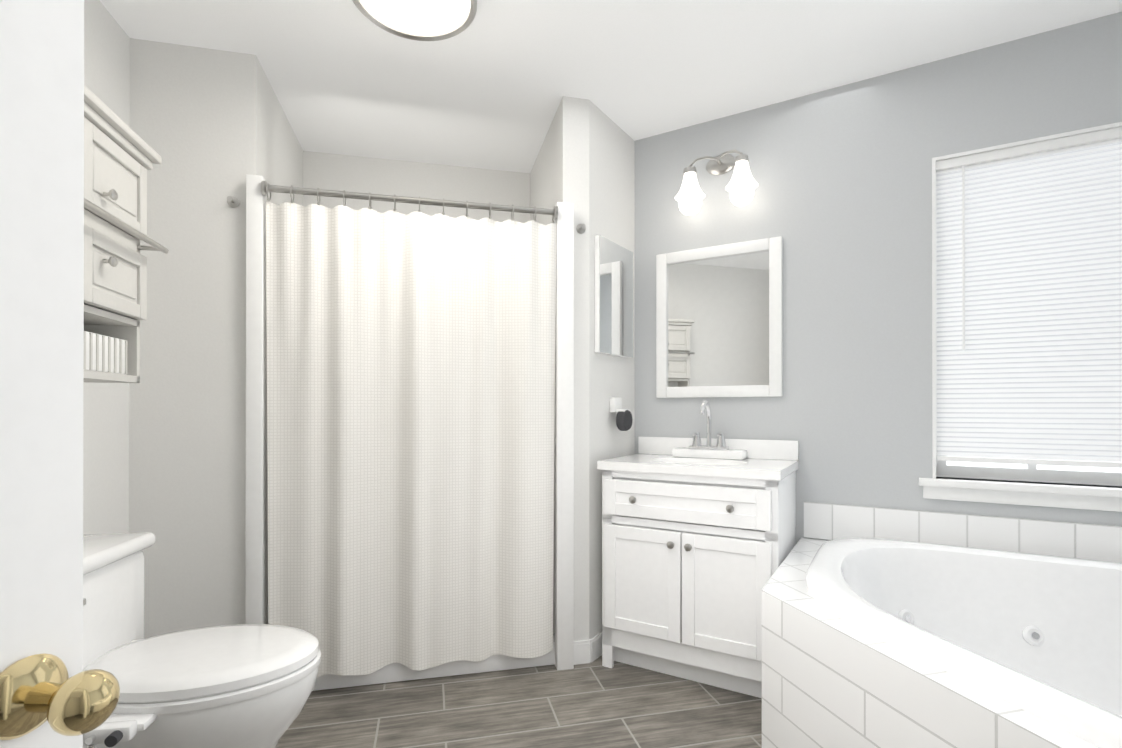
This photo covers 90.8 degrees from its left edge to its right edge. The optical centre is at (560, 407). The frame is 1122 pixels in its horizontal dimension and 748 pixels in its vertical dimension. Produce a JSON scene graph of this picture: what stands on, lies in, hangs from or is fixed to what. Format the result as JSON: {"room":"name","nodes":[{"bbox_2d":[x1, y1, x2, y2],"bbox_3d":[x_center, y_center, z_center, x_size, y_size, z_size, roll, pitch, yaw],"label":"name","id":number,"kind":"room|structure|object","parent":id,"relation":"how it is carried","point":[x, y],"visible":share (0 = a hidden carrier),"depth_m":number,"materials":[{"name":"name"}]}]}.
{"room":"bathroom","nodes":[
{"label":"bathroom","id":0,"kind":"room"},
{"bbox_2d":[83,0,129,534],"bbox_3d":[-1.336,-0.123,0.788,0.120,2.440,2.488,0,0,-13],"label":"wall","id":1,"kind":"structure","parent":0,"point":[106,405],"depth_m":1.86,"materials":[{"name":"grey paint"}]},
{"bbox_2d":[83,85,168,382],"bbox_3d":[-1.267,-0.429,1.354,0.270,0.705,0.706,0,0,-13],"label":"storage cabinet","id":2,"kind":"object","parent":1,"relation":"attached to","point":[121,157],"visible":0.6,"depth_m":1.53,"materials":[{"name":"white wood"}]},
{"bbox_2d":[129,38,302,637],"bbox_3d":[-1.536,-0.120,2.482,0.560,2.440,0.920,0,0,-13],"label":"wall","id":3,"kind":"structure","parent":0,"point":[212,128],"depth_m":2.05,"materials":[{"name":"grey paint"}]},
{"bbox_2d":[227,196,239,207],"bbox_3d":[-1.227,-0.773,2.062,0.042,0.042,0.041,0,0,-13],"label":"robe hook","id":4,"kind":"object","parent":3,"relation":"attached to","point":[233,202],"visible":0.98,"depth_m":2.07,"materials":[{"name":"silver metal"}]},
{"bbox_2d":[246,174,265,623],"bbox_3d":[-1.144,0.117,2.076,0.056,1.965,0.050,0,0,-13],"label":"trim post","id":5,"kind":"object","parent":3,"relation":"attached to","point":[255,405],"visible":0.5,"depth_m":2.05,"materials":[{"name":"white wood"}]},
{"bbox_2d":[261,180,557,677],"bbox_3d":[-0.564,0.094,2.190,1.124,1.880,0.066,0,0,-13],"label":"shower curtain","id":6,"kind":"object","parent":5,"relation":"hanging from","point":[410,399],"visible":1,"depth_m":2.19,"materials":[{"name":"white fabric"}]},
{"bbox_2d":[303,151,529,222],"bbox_3d":[-0.725,-0.118,3.085,1.498,2.440,0.120,0,0,-13],"label":"wall","id":7,"kind":"structure","parent":0,"point":[339,172],"depth_m":3.01,"materials":[{"name":"grey paint"}]},
{"bbox_2d":[276,655,761,747],"bbox_3d":[0.549,1.147,0.890,5.800,0.100,6.400,0,0,-2],"label":"floor","id":8,"kind":"structure","parent":0,"point":[595,704],"depth_m":1.99,"materials":[{"name":"grey tile"}]},
{"bbox_2d":[83,532,320,747],"bbox_3d":[-0.998,0.728,1.385,0.732,0.740,0.508,0,0,-9],"label":"toilet","id":9,"kind":"object","parent":8,"relation":"on","point":[238,686],"visible":0.65,"depth_m":1.35,"materials":[{"name":"ceramic"}]},
{"bbox_2d":[312,633,554,690],"bbox_3d":[-0.667,1.051,2.623,1.192,0.100,0.797,0,0,-13],"label":"shower base","id":10,"kind":"object","parent":8,"relation":"on","point":[393,672],"visible":0.08,"depth_m":2.25,"materials":[{"name":"plastic"}]},
{"bbox_2d":[597,400,798,697],"bbox_3d":[0.580,0.532,2.350,0.732,1.136,0.502,0,0,31],"label":"bathroom vanity","id":11,"kind":"object","parent":8,"relation":"on","point":[698,538],"visible":0.98,"depth_m":2.18,"materials":[{"name":"wood"}]},
{"bbox_2d":[762,537,1121,747],"bbox_3d":[1.340,0.754,1.163,1.787,0.687,1.775,0,0,31],"label":"tub","id":12,"kind":"object","parent":8,"relation":"on","point":[877,643],"visible":1,"depth_m":1.60,"materials":[{"name":"tile"}]},
{"bbox_2d":[530,96,588,640],"bbox_3d":[-0.041,-0.119,2.836,0.118,2.440,0.920,0,0,-13],"label":"wall","id":13,"kind":"structure","parent":0,"point":[559,172],"depth_m":2.40,"materials":[{"name":"grey paint"}]},
{"bbox_2d":[555,202,573,669],"bbox_3d":[0.014,0.118,2.350,0.072,1.965,0.050,0,0,-13],"label":"trim post","id":14,"kind":"object","parent":13,"relation":"attached to","point":[564,487],"visible":0.98,"depth_m":2.33,"materials":[{"name":"white wood"}]},
{"bbox_2d":[576,224,585,233],"bbox_3d":[0.091,-0.775,2.374,0.042,0.042,0.041,0,0,-13],"label":"robe hook","id":15,"kind":"object","parent":13,"relation":"attached to","point":[580,228],"visible":0.98,"depth_m":2.38,"materials":[{"name":"silver metal"}]},
{"bbox_2d":[574,640,589,664],"bbox_3d":[0.086,1.053,2.385,0.078,0.095,0.012,0,0,-13],"label":"baseboard","id":16,"kind":"structure","parent":13,"relation":"attached to","point":[581,652],"depth_m":2.38,"materials":[{"name":"white wood"}]},
{"bbox_2d":[99,0,1121,172],"bbox_3d":[0.549,-1.393,0.895,5.800,0.100,6.400,0,0,-2],"label":"ceiling","id":17,"kind":"structure","parent":0,"point":[492,84],"depth_m":2.10,"materials":[{"name":"paint"}]},
{"bbox_2d":[352,0,476,40],"bbox_3d":[-0.457,-1.296,1.721,0.388,0.090,0.388,0,0,-2],"label":"flush light","id":18,"kind":"object","parent":17,"relation":"attached to","point":[427,20],"visible":1,"depth_m":1.78,"materials":[{"name":"white glass"}]},
{"bbox_2d":[589,100,634,639],"bbox_3d":[0.229,-0.119,2.670,0.120,2.440,0.564,0,0,34],"label":"wall","id":19,"kind":"structure","parent":0,"point":[611,180],"depth_m":2.51,"materials":[{"name":"grey paint"}]},
{"bbox_2d":[590,632,601,661],"bbox_3d":[0.246,1.053,2.573,0.012,0.095,0.424,0,0,33],"label":"baseboard","id":20,"kind":"structure","parent":19,"relation":"attached to","point":[595,647],"depth_m":2.43,"materials":[{"name":"white wood"}]},
{"bbox_2d":[595,235,632,357],"bbox_3d":[0.250,-0.502,2.568,0.026,0.515,0.325,0,0,34],"label":"medicine cabinet mirror","id":21,"kind":"object","parent":19,"relation":"attached to","point":[613,299],"visible":1,"depth_m":2.53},
{"bbox_2d":[610,397,632,430],"bbox_3d":[0.276,0.028,2.558,0.080,0.155,0.100,0,0,34],"label":"smart speaker","id":22,"kind":"object","parent":19,"relation":"attached to","point":[624,419],"visible":1,"depth_m":2.54,"materials":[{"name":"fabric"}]},
{"bbox_2d":[635,62,931,543],"bbox_3d":[0.933,-0.120,2.509,1.240,2.440,0.120,0,0,31],"label":"wall","id":23,"kind":"structure","parent":0,"point":[838,198],"depth_m":2.32,"materials":[{"name":"grey paint"}]},
{"bbox_2d":[675,149,757,202],"bbox_3d":[0.696,-1.065,2.482,0.366,0.203,0.167,0,0,31],"label":"sconce","id":24,"kind":"object","parent":23,"relation":"attached to","point":[742,180],"visible":1,"depth_m":2.49,"materials":[{"name":"white glass"}]},
{"bbox_2d":[656,236,782,397],"bbox_3d":[0.715,-0.397,2.551,0.573,0.695,0.027,0,0,31],"label":"vanity mirror","id":25,"kind":"object","parent":23,"relation":"attached to","point":[719,320],"visible":0.98,"depth_m":2.54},
{"bbox_2d":[932,477,1121,525],"bbox_3d":[1.861,0.685,1.959,0.915,0.828,0.120,0,0,31],"label":"wall","id":26,"kind":"structure","parent":0,"point":[1113,518],"depth_m":1.99,"materials":[{"name":"grey paint"}]},
{"bbox_2d":[804,501,1121,562],"bbox_3d":[1.800,0.475,1.920,1.767,0.152,0.008,0,0,31],"label":"tile backsplash","id":27,"kind":"structure","parent":26,"relation":"attached to","point":[831,521],"depth_m":2.08,"materials":[{"name":"white tile"}]},
{"bbox_2d":[919,122,1121,511],"bbox_3d":[1.851,-0.310,1.944,1.005,1.318,0.160,0,0,31],"label":"window","id":28,"kind":"structure","parent":26,"relation":"attached to","point":[1026,311],"depth_m":2.01,"materials":[{"name":"white plastic"}]},
{"bbox_2d":[932,12,1121,157],"bbox_3d":[1.861,-1.155,1.963,0.915,0.372,0.120,0,0,31],"label":"wall","id":29,"kind":"structure","parent":0,"point":[1060,80],"depth_m":1.99,"materials":[{"name":"grey paint"}]},
{"bbox_3d":[-0.877,-0.125,-0.320,0.503,2.440,0.120,0,0,-13],"label":"wall","id":30,"kind":"structure","parent":0,"visible":0},
{"bbox_2d":[0,0,119,747],"bbox_3d":[-0.563,0.073,0.186,0.212,2.030,0.760,0,0,10],"label":"door","id":31,"kind":"structure","parent":30,"relation":"in","point":[53,694],"depth_m":0.51,"materials":[{"name":"white wood"}]}
]}

